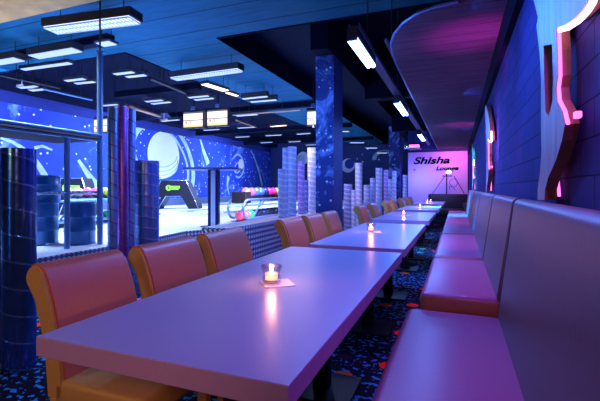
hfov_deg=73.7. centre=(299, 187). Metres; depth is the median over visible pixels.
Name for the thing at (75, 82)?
diffuser
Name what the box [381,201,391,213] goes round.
chair
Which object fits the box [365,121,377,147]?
ceiling lamp
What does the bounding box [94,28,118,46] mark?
ceiling lamp
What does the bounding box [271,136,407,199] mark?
wall
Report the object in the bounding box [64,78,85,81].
diffuser
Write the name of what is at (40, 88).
ceiling lamp
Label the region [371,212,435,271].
dining table
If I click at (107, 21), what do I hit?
diffuser
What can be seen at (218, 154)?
wall
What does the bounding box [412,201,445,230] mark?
dining table
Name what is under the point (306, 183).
column
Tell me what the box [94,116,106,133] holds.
monitor
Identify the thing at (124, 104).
ceiling lamp
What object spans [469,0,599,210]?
wall
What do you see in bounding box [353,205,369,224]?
chair
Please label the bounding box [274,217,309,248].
chair
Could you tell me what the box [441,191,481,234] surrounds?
leather bench
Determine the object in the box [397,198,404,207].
chair
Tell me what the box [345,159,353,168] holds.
wall
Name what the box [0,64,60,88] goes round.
ceiling pipe
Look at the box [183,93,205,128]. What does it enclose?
monitor
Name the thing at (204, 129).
ceiling lamp
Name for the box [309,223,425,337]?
dining table
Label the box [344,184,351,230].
column
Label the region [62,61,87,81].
ceiling lamp
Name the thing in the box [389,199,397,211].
chair
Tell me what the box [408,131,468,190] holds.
wall
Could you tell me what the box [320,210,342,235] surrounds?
chair
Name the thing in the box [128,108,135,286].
column
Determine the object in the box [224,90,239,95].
ceiling lamp
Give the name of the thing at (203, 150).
wall decal
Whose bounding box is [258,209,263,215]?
ball
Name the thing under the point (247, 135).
ceiling lamp
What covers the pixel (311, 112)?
monitor
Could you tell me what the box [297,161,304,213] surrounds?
column
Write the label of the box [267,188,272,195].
ball
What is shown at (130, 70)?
ceiling lamp
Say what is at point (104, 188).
ball
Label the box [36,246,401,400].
dining table
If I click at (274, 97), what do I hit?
ceiling lamp
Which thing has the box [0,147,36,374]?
column
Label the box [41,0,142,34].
ceiling lamp
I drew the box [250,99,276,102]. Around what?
diffuser
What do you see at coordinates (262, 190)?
ball
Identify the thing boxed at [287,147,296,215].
column
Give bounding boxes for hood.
[59,178,96,214]
[159,180,202,208]
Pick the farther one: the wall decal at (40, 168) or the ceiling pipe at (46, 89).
the wall decal at (40, 168)
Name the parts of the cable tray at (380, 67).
hanger rod, hanger rod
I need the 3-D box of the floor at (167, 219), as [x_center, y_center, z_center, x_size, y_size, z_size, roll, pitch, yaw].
[-3.193,0.955,12.802,7.700,0.450,26.500,0,0,21]
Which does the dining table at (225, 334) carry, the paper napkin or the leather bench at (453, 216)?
the paper napkin
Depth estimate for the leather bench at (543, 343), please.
1.39 m
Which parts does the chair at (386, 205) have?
backrest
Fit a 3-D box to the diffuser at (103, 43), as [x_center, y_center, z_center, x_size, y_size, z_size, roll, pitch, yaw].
[-2.857,-2.127,5.904,0.233,0.014,0.150,0,0,19]
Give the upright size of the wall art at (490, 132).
1.101 m
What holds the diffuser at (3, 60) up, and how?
attached to the ceiling lamp at (10, 57)
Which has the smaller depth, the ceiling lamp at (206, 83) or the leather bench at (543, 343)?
the leather bench at (543, 343)
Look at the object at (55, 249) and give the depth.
5.09 m
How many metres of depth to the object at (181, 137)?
18.53 m
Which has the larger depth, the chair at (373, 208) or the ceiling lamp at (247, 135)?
the ceiling lamp at (247, 135)
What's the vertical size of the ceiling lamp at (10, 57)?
0.350 m
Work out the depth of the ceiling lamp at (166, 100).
10.65 m
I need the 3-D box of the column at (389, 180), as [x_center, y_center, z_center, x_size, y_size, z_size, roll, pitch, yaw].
[2.475,0.466,11.000,0.111,1.428,0.111,0,0,-22]
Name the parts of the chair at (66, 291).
backrest, seat, leg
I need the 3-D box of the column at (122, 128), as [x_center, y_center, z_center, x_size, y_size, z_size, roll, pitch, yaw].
[-2.013,0.129,4.550,0.114,2.101,0.114,0,0,16]
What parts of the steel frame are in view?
rail, post, hanger rod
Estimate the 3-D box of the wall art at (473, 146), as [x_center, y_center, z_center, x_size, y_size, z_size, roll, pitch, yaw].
[3.973,-0.497,9.129,0.056,1.101,0.945,0,0,21]
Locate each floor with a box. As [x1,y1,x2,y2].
[0,209,444,400]
[37,199,375,257]
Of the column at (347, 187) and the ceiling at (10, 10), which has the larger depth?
the column at (347, 187)
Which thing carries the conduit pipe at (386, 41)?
hanging from the ceiling at (292, 44)
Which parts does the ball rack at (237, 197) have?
rail, rail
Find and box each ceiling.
[0,0,98,22]
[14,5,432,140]
[392,0,506,149]
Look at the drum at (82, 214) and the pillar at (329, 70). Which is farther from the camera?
the pillar at (329, 70)
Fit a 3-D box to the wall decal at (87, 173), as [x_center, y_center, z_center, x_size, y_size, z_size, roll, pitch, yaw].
[-7.067,-0.425,13.426,0.001,1.037,0.924,0,0,21]
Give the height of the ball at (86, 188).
0.216 m
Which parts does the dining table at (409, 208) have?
plate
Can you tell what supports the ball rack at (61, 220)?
on the floor at (167, 219)
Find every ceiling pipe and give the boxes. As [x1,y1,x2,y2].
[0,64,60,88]
[43,88,92,100]
[129,78,160,117]
[148,69,191,94]
[233,99,299,115]
[235,101,256,127]
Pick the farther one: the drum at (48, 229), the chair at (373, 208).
the chair at (373, 208)
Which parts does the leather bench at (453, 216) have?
seat, backrest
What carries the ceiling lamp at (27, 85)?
hanging from the ceiling at (292, 44)
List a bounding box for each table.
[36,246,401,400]
[183,167,242,226]
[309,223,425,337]
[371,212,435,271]
[396,205,441,245]
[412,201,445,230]
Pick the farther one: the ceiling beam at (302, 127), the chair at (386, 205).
the ceiling beam at (302, 127)
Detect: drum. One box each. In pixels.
[37,175,60,202]
[37,202,59,245]
[63,202,95,245]
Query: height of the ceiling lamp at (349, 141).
0.590 m
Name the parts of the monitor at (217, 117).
casing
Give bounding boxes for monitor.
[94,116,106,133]
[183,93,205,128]
[207,93,229,127]
[307,78,315,126]
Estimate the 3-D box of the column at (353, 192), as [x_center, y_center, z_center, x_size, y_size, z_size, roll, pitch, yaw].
[1.284,0.614,9.600,0.098,1.132,0.098,0,0,21]
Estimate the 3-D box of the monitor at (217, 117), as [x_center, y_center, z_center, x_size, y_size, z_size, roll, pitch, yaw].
[-2.262,-2.143,11.045,0.669,0.954,0.145,0,0,18]
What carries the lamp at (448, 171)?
on the floor at (366, 357)
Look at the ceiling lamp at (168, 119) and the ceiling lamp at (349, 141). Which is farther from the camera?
the ceiling lamp at (349, 141)
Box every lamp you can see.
[0,41,26,64]
[16,83,39,88]
[19,58,73,70]
[26,33,83,58]
[27,68,47,90]
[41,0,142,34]
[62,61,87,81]
[72,59,96,84]
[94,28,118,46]
[103,75,119,105]
[109,77,128,106]
[111,56,136,74]
[123,58,147,77]
[143,97,164,101]
[149,99,172,104]
[160,118,180,121]
[169,53,243,80]
[186,86,210,97]
[192,95,214,100]
[200,75,229,91]
[202,128,220,130]
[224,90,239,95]
[235,118,249,137]
[236,125,254,127]
[237,100,258,116]
[241,91,268,99]
[249,94,277,102]
[265,133,281,135]
[269,123,287,126]
[296,124,310,134]
[347,26,375,67]
[349,141,364,142]
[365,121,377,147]
[393,95,407,115]
[404,143,421,149]
[417,130,424,140]
[433,170,463,193]
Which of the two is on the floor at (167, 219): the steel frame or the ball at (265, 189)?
the steel frame
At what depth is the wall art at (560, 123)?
1.47 m
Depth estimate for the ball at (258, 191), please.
9.14 m
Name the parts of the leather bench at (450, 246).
seat, backrest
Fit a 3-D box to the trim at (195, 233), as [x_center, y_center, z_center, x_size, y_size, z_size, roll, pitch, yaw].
[0.136,0.962,11.495,0.570,0.436,26.500,0,0,21]
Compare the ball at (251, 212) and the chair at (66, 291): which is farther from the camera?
the ball at (251, 212)
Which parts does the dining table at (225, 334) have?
leg, plate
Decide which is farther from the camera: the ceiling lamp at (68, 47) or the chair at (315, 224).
the ceiling lamp at (68, 47)
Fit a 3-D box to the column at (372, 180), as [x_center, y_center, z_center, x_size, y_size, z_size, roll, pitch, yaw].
[1.927,0.458,10.600,0.134,1.445,0.134,0,0,21]
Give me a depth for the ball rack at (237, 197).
8.53 m
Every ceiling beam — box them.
[0,72,277,147]
[8,33,114,58]
[114,82,201,98]
[136,100,315,120]
[195,122,351,135]
[244,136,373,144]
[310,19,407,141]
[365,49,411,101]
[392,99,427,131]
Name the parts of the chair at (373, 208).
backrest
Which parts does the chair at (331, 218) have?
backrest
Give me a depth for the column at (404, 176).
13.43 m
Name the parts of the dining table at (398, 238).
leg, plate, leg, plate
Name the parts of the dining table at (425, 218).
leg, plate, leg, plate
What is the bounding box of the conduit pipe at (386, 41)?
[384,0,392,57]
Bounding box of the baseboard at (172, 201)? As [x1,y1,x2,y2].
[103,196,253,209]
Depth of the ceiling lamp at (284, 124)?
14.64 m
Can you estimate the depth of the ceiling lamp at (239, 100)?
12.52 m
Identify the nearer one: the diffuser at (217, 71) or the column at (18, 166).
the column at (18, 166)
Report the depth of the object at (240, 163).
22.90 m
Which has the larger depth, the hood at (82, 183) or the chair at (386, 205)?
the hood at (82, 183)
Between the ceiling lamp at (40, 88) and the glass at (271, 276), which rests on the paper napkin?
the glass at (271, 276)
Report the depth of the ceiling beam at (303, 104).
12.63 m
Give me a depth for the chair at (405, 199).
12.28 m
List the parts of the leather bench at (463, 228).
seat, backrest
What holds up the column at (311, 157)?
on the floor at (366, 357)
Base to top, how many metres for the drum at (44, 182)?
0.358 m
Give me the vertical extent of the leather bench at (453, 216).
1.125 m
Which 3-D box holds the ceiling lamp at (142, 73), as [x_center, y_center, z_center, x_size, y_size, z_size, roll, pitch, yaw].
[-3.341,-2.685,8.144,0.511,0.830,0.130,0,0,19]
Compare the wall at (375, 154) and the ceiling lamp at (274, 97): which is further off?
the wall at (375, 154)
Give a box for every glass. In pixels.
[261,264,281,283]
[366,223,375,231]
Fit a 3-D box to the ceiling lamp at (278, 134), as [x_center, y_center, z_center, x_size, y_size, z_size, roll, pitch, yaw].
[-1.151,-2.685,17.329,0.778,0.830,0.130,0,0,22]
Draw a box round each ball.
[73,187,82,197]
[83,187,92,197]
[103,187,106,196]
[235,211,243,220]
[241,187,250,191]
[244,210,249,219]
[248,210,254,216]
[249,187,255,196]
[254,187,260,196]
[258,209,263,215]
[259,188,264,196]
[263,188,268,195]
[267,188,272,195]
[271,188,276,195]
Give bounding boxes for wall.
[0,89,270,197]
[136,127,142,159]
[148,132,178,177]
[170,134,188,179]
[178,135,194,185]
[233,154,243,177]
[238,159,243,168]
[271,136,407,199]
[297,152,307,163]
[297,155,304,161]
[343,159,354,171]
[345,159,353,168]
[372,150,388,159]
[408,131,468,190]
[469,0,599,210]
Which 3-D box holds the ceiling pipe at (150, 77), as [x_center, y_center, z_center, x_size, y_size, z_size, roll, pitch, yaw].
[-2.970,-2.715,9.518,0.079,0.770,1.874,0,0,16]
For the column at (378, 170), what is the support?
on the floor at (366, 357)
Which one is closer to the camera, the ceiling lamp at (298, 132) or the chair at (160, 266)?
the chair at (160, 266)
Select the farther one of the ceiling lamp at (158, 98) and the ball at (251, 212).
the ceiling lamp at (158, 98)
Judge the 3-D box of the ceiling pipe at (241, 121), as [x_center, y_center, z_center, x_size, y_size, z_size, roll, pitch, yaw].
[-1.845,-2.645,13.808,0.059,0.910,1.576,0,0,18]
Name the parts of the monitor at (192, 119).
casing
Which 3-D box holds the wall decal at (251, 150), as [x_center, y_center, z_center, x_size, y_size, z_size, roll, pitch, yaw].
[-2.642,-1.187,24.699,0.001,2.224,1.584,0,0,21]
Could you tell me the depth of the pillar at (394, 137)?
14.75 m
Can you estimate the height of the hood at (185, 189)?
1.048 m
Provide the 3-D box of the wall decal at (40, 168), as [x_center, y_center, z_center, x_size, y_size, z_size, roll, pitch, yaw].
[-7.843,-0.813,11.448,0.001,1.135,1.391,0,0,21]
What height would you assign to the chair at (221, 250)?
0.892 m
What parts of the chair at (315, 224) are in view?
backrest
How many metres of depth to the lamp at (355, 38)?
3.79 m
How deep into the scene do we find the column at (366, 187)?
10.32 m
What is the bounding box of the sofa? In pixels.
[428,194,467,222]
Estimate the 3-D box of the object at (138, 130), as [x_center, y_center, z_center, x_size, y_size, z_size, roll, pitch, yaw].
[-6.005,-1.659,16.148,0.001,2.092,2.244,0,0,21]
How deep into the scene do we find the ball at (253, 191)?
8.93 m
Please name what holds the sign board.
attached to the wall at (413, 137)
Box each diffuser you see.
[0,57,24,64]
[18,86,37,88]
[21,62,71,70]
[28,48,81,58]
[44,15,139,32]
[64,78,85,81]
[74,81,95,84]
[96,41,116,46]
[113,71,133,74]
[125,74,146,77]
[171,68,240,79]
[201,83,228,91]
[242,96,266,99]
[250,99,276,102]
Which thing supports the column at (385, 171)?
on the floor at (366, 357)
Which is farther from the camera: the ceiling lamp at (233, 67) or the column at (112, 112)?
the ceiling lamp at (233, 67)
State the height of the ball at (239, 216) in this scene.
0.216 m
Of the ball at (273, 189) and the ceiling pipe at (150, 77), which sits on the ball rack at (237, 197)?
the ball at (273, 189)
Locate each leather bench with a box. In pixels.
[372,198,599,400]
[420,195,520,317]
[433,192,497,260]
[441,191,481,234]
[445,190,474,222]
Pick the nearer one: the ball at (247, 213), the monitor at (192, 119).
the ball at (247, 213)
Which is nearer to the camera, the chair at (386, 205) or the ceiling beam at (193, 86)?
the chair at (386, 205)
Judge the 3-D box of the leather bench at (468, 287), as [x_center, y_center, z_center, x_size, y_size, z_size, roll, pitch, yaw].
[1.232,0.618,2.900,0.595,1.125,1.300,0,0,21]
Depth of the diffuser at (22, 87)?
9.04 m
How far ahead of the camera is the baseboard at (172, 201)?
17.79 m
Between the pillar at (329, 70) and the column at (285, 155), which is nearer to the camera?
the pillar at (329, 70)
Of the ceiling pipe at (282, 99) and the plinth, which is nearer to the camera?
the plinth
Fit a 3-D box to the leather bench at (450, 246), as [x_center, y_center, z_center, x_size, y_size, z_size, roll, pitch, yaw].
[1.837,0.618,4.435,0.590,1.125,1.900,0,0,21]
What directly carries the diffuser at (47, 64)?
attached to the ceiling lamp at (62, 62)
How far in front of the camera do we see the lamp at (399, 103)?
6.43 m
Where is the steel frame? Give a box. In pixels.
[0,0,104,248]
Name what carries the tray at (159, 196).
on the ball rack at (61, 220)
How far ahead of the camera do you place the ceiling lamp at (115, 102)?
10.93 m
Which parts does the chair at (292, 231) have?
backrest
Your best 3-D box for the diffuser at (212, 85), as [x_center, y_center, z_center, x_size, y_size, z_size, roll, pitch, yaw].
[-1.917,-2.277,9.070,0.180,0.014,0.708,0,0,31]
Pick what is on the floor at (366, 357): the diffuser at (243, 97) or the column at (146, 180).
the column at (146, 180)
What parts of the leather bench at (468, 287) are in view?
seat, backrest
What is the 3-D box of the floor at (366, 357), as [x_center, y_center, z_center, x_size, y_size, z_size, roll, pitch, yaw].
[2.066,1.230,10.738,5.000,0.100,26.500,0,0,21]
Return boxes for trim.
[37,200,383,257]
[37,206,383,262]
[390,0,457,148]
[467,0,523,154]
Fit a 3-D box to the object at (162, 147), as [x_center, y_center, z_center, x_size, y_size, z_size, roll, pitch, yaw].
[-5.723,-1.391,16.861,0.001,1.960,1.960,0,0,21]
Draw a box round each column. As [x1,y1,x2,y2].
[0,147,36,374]
[107,107,117,250]
[117,106,127,261]
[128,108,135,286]
[134,160,158,295]
[278,169,284,216]
[282,148,288,216]
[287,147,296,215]
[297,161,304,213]
[304,180,308,212]
[307,148,315,211]
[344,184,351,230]
[351,190,355,227]
[355,163,361,225]
[364,185,369,217]
[370,178,374,222]
[376,168,381,215]
[384,170,387,213]
[388,179,391,208]
[392,171,395,211]
[403,175,406,205]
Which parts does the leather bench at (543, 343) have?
seat, backrest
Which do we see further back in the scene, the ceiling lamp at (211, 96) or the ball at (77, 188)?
the ceiling lamp at (211, 96)
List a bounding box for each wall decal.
[0,137,47,174]
[34,145,52,150]
[78,159,96,187]
[200,139,209,164]
[251,150,262,186]
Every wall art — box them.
[472,144,475,189]
[485,105,494,191]
[534,0,599,199]
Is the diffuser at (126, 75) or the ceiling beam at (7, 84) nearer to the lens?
the diffuser at (126, 75)
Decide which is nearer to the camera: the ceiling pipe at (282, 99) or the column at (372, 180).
the column at (372, 180)
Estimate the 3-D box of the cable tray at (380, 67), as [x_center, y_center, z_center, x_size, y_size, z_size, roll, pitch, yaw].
[2.405,-2.270,8.509,0.100,1.660,10.500,0,0,21]
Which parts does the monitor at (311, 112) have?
casing, hanger rod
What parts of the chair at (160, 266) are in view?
backrest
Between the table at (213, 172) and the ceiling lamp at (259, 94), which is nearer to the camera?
the table at (213, 172)
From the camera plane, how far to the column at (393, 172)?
11.94 m
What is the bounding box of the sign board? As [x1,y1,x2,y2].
[408,151,467,202]
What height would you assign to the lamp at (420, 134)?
0.131 m
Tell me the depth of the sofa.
13.89 m
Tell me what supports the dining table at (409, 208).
on the floor at (366, 357)
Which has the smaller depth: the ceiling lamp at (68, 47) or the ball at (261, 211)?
the ceiling lamp at (68, 47)
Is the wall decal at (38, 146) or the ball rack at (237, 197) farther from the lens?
the wall decal at (38, 146)
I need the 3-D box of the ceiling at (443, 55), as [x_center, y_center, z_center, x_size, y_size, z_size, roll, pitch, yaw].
[3.345,-1.438,8.850,1.040,0.035,12.680,0,0,21]
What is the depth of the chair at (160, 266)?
2.09 m
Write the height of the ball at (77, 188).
0.216 m
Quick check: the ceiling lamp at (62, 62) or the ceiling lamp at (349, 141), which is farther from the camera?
the ceiling lamp at (349, 141)
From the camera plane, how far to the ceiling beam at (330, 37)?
7.51 m
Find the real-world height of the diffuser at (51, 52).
0.014 m
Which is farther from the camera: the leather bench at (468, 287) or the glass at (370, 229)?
the glass at (370, 229)
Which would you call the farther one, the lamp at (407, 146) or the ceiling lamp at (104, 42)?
the lamp at (407, 146)
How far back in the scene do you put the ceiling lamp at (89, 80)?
8.60 m
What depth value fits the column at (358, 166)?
9.92 m
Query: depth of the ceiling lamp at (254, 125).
15.04 m
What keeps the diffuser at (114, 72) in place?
attached to the ceiling lamp at (130, 70)
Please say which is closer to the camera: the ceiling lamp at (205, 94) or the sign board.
the ceiling lamp at (205, 94)
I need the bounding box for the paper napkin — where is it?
[260,279,295,287]
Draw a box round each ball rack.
[59,195,160,226]
[227,192,297,221]
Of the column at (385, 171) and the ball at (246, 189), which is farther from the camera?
the column at (385, 171)
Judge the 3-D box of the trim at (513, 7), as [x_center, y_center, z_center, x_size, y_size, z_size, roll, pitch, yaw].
[2.781,-1.320,6.052,0.045,0.240,18.300,0,0,21]
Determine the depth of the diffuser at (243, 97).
10.07 m
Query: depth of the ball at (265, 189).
9.56 m
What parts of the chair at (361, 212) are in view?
backrest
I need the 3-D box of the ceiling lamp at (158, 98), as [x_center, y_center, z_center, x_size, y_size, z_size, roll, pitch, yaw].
[-3.822,-2.685,10.468,0.578,0.830,0.130,0,0,20]
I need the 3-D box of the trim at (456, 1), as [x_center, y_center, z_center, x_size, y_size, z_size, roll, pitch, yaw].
[2.904,-1.430,9.092,0.610,0.024,12.520,0,0,18]
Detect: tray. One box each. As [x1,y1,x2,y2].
[70,196,159,198]
[348,0,430,144]
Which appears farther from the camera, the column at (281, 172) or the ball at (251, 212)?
the ball at (251, 212)
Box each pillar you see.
[316,54,342,227]
[389,126,400,208]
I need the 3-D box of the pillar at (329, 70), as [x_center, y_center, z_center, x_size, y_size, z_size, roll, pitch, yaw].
[0.526,-0.550,7.115,0.320,3.460,0.570,0,0,21]
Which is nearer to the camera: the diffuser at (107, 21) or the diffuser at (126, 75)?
the diffuser at (107, 21)
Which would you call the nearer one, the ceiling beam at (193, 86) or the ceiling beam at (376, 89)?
the ceiling beam at (376, 89)
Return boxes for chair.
[26,249,210,400]
[128,236,222,400]
[196,227,253,275]
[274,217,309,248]
[301,213,328,242]
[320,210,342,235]
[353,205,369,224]
[367,203,380,218]
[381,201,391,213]
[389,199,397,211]
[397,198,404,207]
[403,197,410,205]
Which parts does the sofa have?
backrest, seat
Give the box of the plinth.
[202,212,315,258]
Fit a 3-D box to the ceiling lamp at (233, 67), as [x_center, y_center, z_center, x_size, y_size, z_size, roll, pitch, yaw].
[-1.894,-2.437,8.024,1.651,0.367,0.230,0,0,23]
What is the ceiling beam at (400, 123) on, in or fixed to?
attached to the ceiling at (292, 44)

